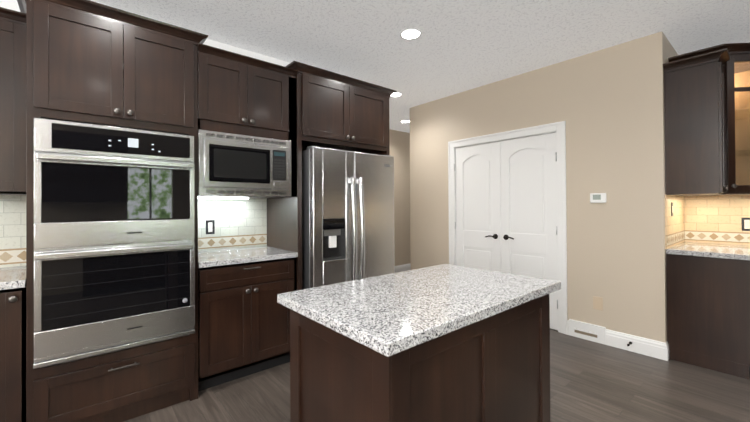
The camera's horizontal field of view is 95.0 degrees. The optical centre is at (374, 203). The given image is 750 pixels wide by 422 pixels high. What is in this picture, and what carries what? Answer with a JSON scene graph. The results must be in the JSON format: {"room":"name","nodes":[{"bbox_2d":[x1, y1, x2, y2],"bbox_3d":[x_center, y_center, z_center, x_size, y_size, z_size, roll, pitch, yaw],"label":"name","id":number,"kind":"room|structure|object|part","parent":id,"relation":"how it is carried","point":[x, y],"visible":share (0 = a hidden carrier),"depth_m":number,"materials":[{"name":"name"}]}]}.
{"room":"kitchen","nodes":[
{"label":"kitchen","id":0,"kind":"room"},
{"bbox_2d":[0,0,289,267],"bbox_3d":[-2.475,-0.048,2.116,5.762,2.730,0.102,0,0,-40],"label":"wall","id":1,"kind":"structure","parent":0,"point":[11,4],"depth_m":3.06,"materials":[{"name":"beige paint"}]},
{"bbox_2d":[0,195,25,267],"bbox_3d":[-2.765,0.174,1.792,1.400,0.453,0.012,0,0,-40],"label":"backsplash","id":2,"kind":"structure","parent":1,"relation":"attached to","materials":[{"name":"tile"}]},
{"bbox_2d":[304,64,391,154],"bbox_3d":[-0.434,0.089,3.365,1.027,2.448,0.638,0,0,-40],"label":"upper cabinet","id":3,"kind":"object","parent":1,"relation":"attached to","point":[346,113],"depth_m":3.10,"materials":[{"name":"brown wood"}]},
{"bbox_2d":[389,129,410,265],"bbox_3d":[-1.771,-0.036,4.790,10.300,2.730,0.100,0,0,-40],"label":"wall","id":4,"kind":"structure","parent":0,"point":[400,147],"depth_m":6.66,"materials":[{"name":"beige paint"}]},
{"bbox_2d":[395,264,410,272],"bbox_3d":[0.412,1.256,6.556,4.288,0.142,0.016,0,0,-40],"label":"baseboard","id":5,"kind":"structure","parent":4,"relation":"attached to","point":[400,268],"depth_m":6.65,"materials":[{"name":"white paint"}]},
{"bbox_2d":[410,107,413,269],"bbox_3d":[1.741,-0.048,6.044,3.125,2.730,0.100,0,0,-40],"label":"wall","id":6,"kind":"structure","parent":0,"point":[412,108],"depth_m":5.03,"materials":[{"name":"beige paint"}]},
{"bbox_2d":[90,0,749,132],"bbox_3d":[0.386,-1.479,2.176,10.400,0.100,6.900,0,0,-40],"label":"ceiling","id":7,"kind":"structure","parent":0,"point":[457,46],"depth_m":2.84,"materials":[{"name":"white paint"}]},
{"bbox_2d":[390,92,401,96],"bbox_3d":[0.260,-1.411,4.453,0.184,0.006,0.184,0,0,-40],"label":"recessed light","id":8,"kind":"object","parent":7,"relation":"in","point":[397,94],"visible":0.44,"depth_m":4.45,"materials":[{"name":"white"}]},
{"bbox_2d":[400,28,421,39],"bbox_3d":[0.300,-1.421,2.886,0.184,0.006,0.184,0,0,-40],"label":"recessed light","id":9,"kind":"object","parent":7,"relation":"in","point":[410,34],"visible":1,"depth_m":2.88,"materials":[{"name":"white"}]},
{"bbox_2d":[123,328,749,421],"bbox_3d":[0.402,1.351,2.160,10.400,0.100,6.900,0,0,-40],"label":"floor","id":10,"kind":"structure","parent":0,"point":[591,381],"depth_m":2.35,"materials":[{"name":"grey wood"}]},
{"bbox_2d":[0,0,43,421],"bbox_3d":[-2.176,0.090,1.884,0.531,2.448,0.638,0,0,-40],"label":"tall cabinet","id":11,"kind":"object","parent":10,"relation":"on","point":[22,32],"depth_m":1.82,"materials":[{"name":"brown wood"}]},
{"bbox_2d":[0,266,25,289],"bbox_3d":[-2.557,0.419,1.562,1.419,0.039,0.625,0,0,-40],"label":"countertop","id":12,"kind":"structure","parent":11,"relation":"on","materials":[{"name":"white stone"}]},
{"bbox_2d":[44,0,203,421],"bbox_3d":[-1.704,0.090,2.286,0.828,2.448,0.638,0,0,-40],"label":"tall cabinet","id":13,"kind":"object","parent":10,"relation":"on","point":[86,61],"depth_m":2.06,"materials":[{"name":"brown wood"}]},
{"bbox_2d":[33,118,194,368],"bbox_3d":[-1.661,0.211,2.240,0.762,1.325,0.682,0,0,-40],"label":"double wall oven","id":14,"kind":"object","parent":13,"relation":"in","point":[114,238],"visible":1,"depth_m":1.98,"materials":[{"name":"grey metal"}]},
{"bbox_2d":[200,33,303,388],"bbox_3d":[-1.112,0.089,2.789,0.833,2.448,0.638,0,0,-40],"label":"tall cabinet","id":15,"kind":"object","parent":10,"relation":"on","point":[247,332],"depth_m":2.63,"materials":[{"name":"brown wood"}]},
{"bbox_2d":[198,129,290,196],"bbox_3d":[-1.066,-0.279,2.705,0.680,0.447,0.434,0,0,-40],"label":"built-in microwave","id":16,"kind":"object","parent":15,"relation":"in","point":[229,164],"visible":1,"depth_m":2.51,"materials":[{"name":"silver metal"}]},
{"bbox_2d":[302,146,394,289],"bbox_3d":[-0.361,0.421,3.297,0.900,1.782,0.794,0,0,-40],"label":"refrigerator","id":17,"kind":"object","parent":10,"relation":"on","point":[347,215],"visible":0.56,"depth_m":2.96,"materials":[{"name":"grey metal"}]},
{"bbox_2d":[277,264,560,421],"bbox_3d":[0.249,0.841,1.577,1.154,0.915,0.702,0,0,-40],"label":"kitchen island","id":18,"kind":"object","parent":10,"relation":"on","point":[446,343],"visible":1,"depth_m":1.31,"materials":[{"name":"brown wood"}]},
{"bbox_2d":[277,264,560,356],"bbox_3d":[0.247,0.403,1.579,1.154,0.039,0.702,0,0,-40],"label":"island countertop","id":19,"kind":"structure","parent":18,"relation":"on","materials":[{"name":"white stone"}]},
{"bbox_2d":[666,251,749,378],"bbox_3d":[2.753,0.854,2.735,0.288,0.874,0.625,0,0,-40],"label":"base cabinet","id":20,"kind":"object","parent":10,"relation":"on","point":[708,300],"depth_m":2.68,"materials":[{"name":"brown wood"}]},
{"bbox_2d":[667,243,749,258],"bbox_3d":[2.932,0.395,2.925,0.847,0.039,0.572,0,0,-40],"label":"countertop","id":21,"kind":"structure","parent":20,"relation":"on","point":[708,250],"depth_m":2.82,"materials":[{"name":"grey stone"}]},
{"bbox_3d":[3.026,-0.676,2.957,0.665,1.194,0.665,0,0,-40],"label":"cab corner glass","id":22,"kind":"part","parent":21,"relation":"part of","materials":[{"name":"brown wood"}]},
{"bbox_2d":[414,32,669,342],"bbox_3d":[1.536,-0.060,3.950,0.100,2.730,2.785,0,0,-40],"label":"wall","id":23,"kind":"structure","parent":0,"point":[607,105],"depth_m":3.23,"materials":[{"name":"beige paint"}]},
{"bbox_2d":[456,141,500,271],"bbox_3d":[1.251,0.288,4.223,0.081,2.024,0.624,0,0,-40],"label":"pantry door","id":24,"kind":"structure","parent":23,"relation":"in","point":[478,208],"depth_m":4.21,"materials":[{"name":"white paint"}]},
{"bbox_2d":[454,132,557,329],"bbox_3d":[1.454,0.286,3.984,0.081,2.024,1.285,0,0,-40],"label":"pantry door","id":25,"kind":"structure","parent":23,"relation":"in","point":[528,167],"depth_m":3.73,"materials":[{"name":"white paint"}]},
{"bbox_3d":[1.443,0.276,3.975,0.010,1.590,1.285,0,0,-40],"label":"door hinges","id":26,"kind":"part","parent":25,"relation":"part of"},
{"bbox_2d":[448,121,567,334],"bbox_3d":[1.476,0.243,4.004,0.121,2.126,1.439,0,0,-40],"label":"door frame","id":27,"kind":"structure","parent":23,"relation":"attached to","point":[559,128],"depth_m":3.49,"materials":[{"name":"white paint"}]},
{"bbox_2d":[593,296,602,310],"bbox_3d":[2.088,0.933,3.221,0.006,0.120,0.080,0,0,-40],"label":"blank plate","id":28,"kind":"object","parent":23,"relation":"attached to","point":[597,303],"visible":1,"depth_m":3.21,"materials":[{"name":"beige plastic"}]},
{"bbox_2d":[590,193,606,202],"bbox_3d":[2.082,-0.052,3.210,0.027,0.090,0.130,0,0,-40],"label":"thermostat","id":29,"kind":"object","parent":23,"relation":"attached to","point":[597,197],"visible":0.96,"depth_m":3.20,"materials":[{"name":"white plastic"}]},
{"bbox_2d":[567,319,668,360],"bbox_3d":[2.169,1.218,3.132,0.051,0.158,0.770,0,0,-40],"label":"baseboard","id":30,"kind":"structure","parent":23,"relation":"attached to","point":[620,340],"depth_m":3.09,"materials":[{"name":"white paint"}]},
{"bbox_2d":[670,44,677,56],"bbox_3d":[2.699,-0.071,3.178,0.630,2.730,0.100,0,0,-40],"label":"wall","id":31,"kind":"structure","parent":0,"point":[672,51],"depth_m":3.14,"materials":[{"name":"beige paint"}]},
{"bbox_2d":[684,195,749,245],"bbox_3d":[3.972,-0.083,2.438,0.100,2.730,2.675,0,0,-40],"label":"wall","id":32,"kind":"structure","parent":0,"point":[684,218],"depth_m":3.42,"materials":[{"name":"beige paint"}]},
{"bbox_2d":[684,195,749,244],"bbox_3d":[3.896,0.140,2.438,0.015,0.453,2.552,0,0,-40],"label":"backsplash","id":33,"kind":"structure","parent":32,"relation":"attached to","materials":[{"name":"tile"}]}
]}

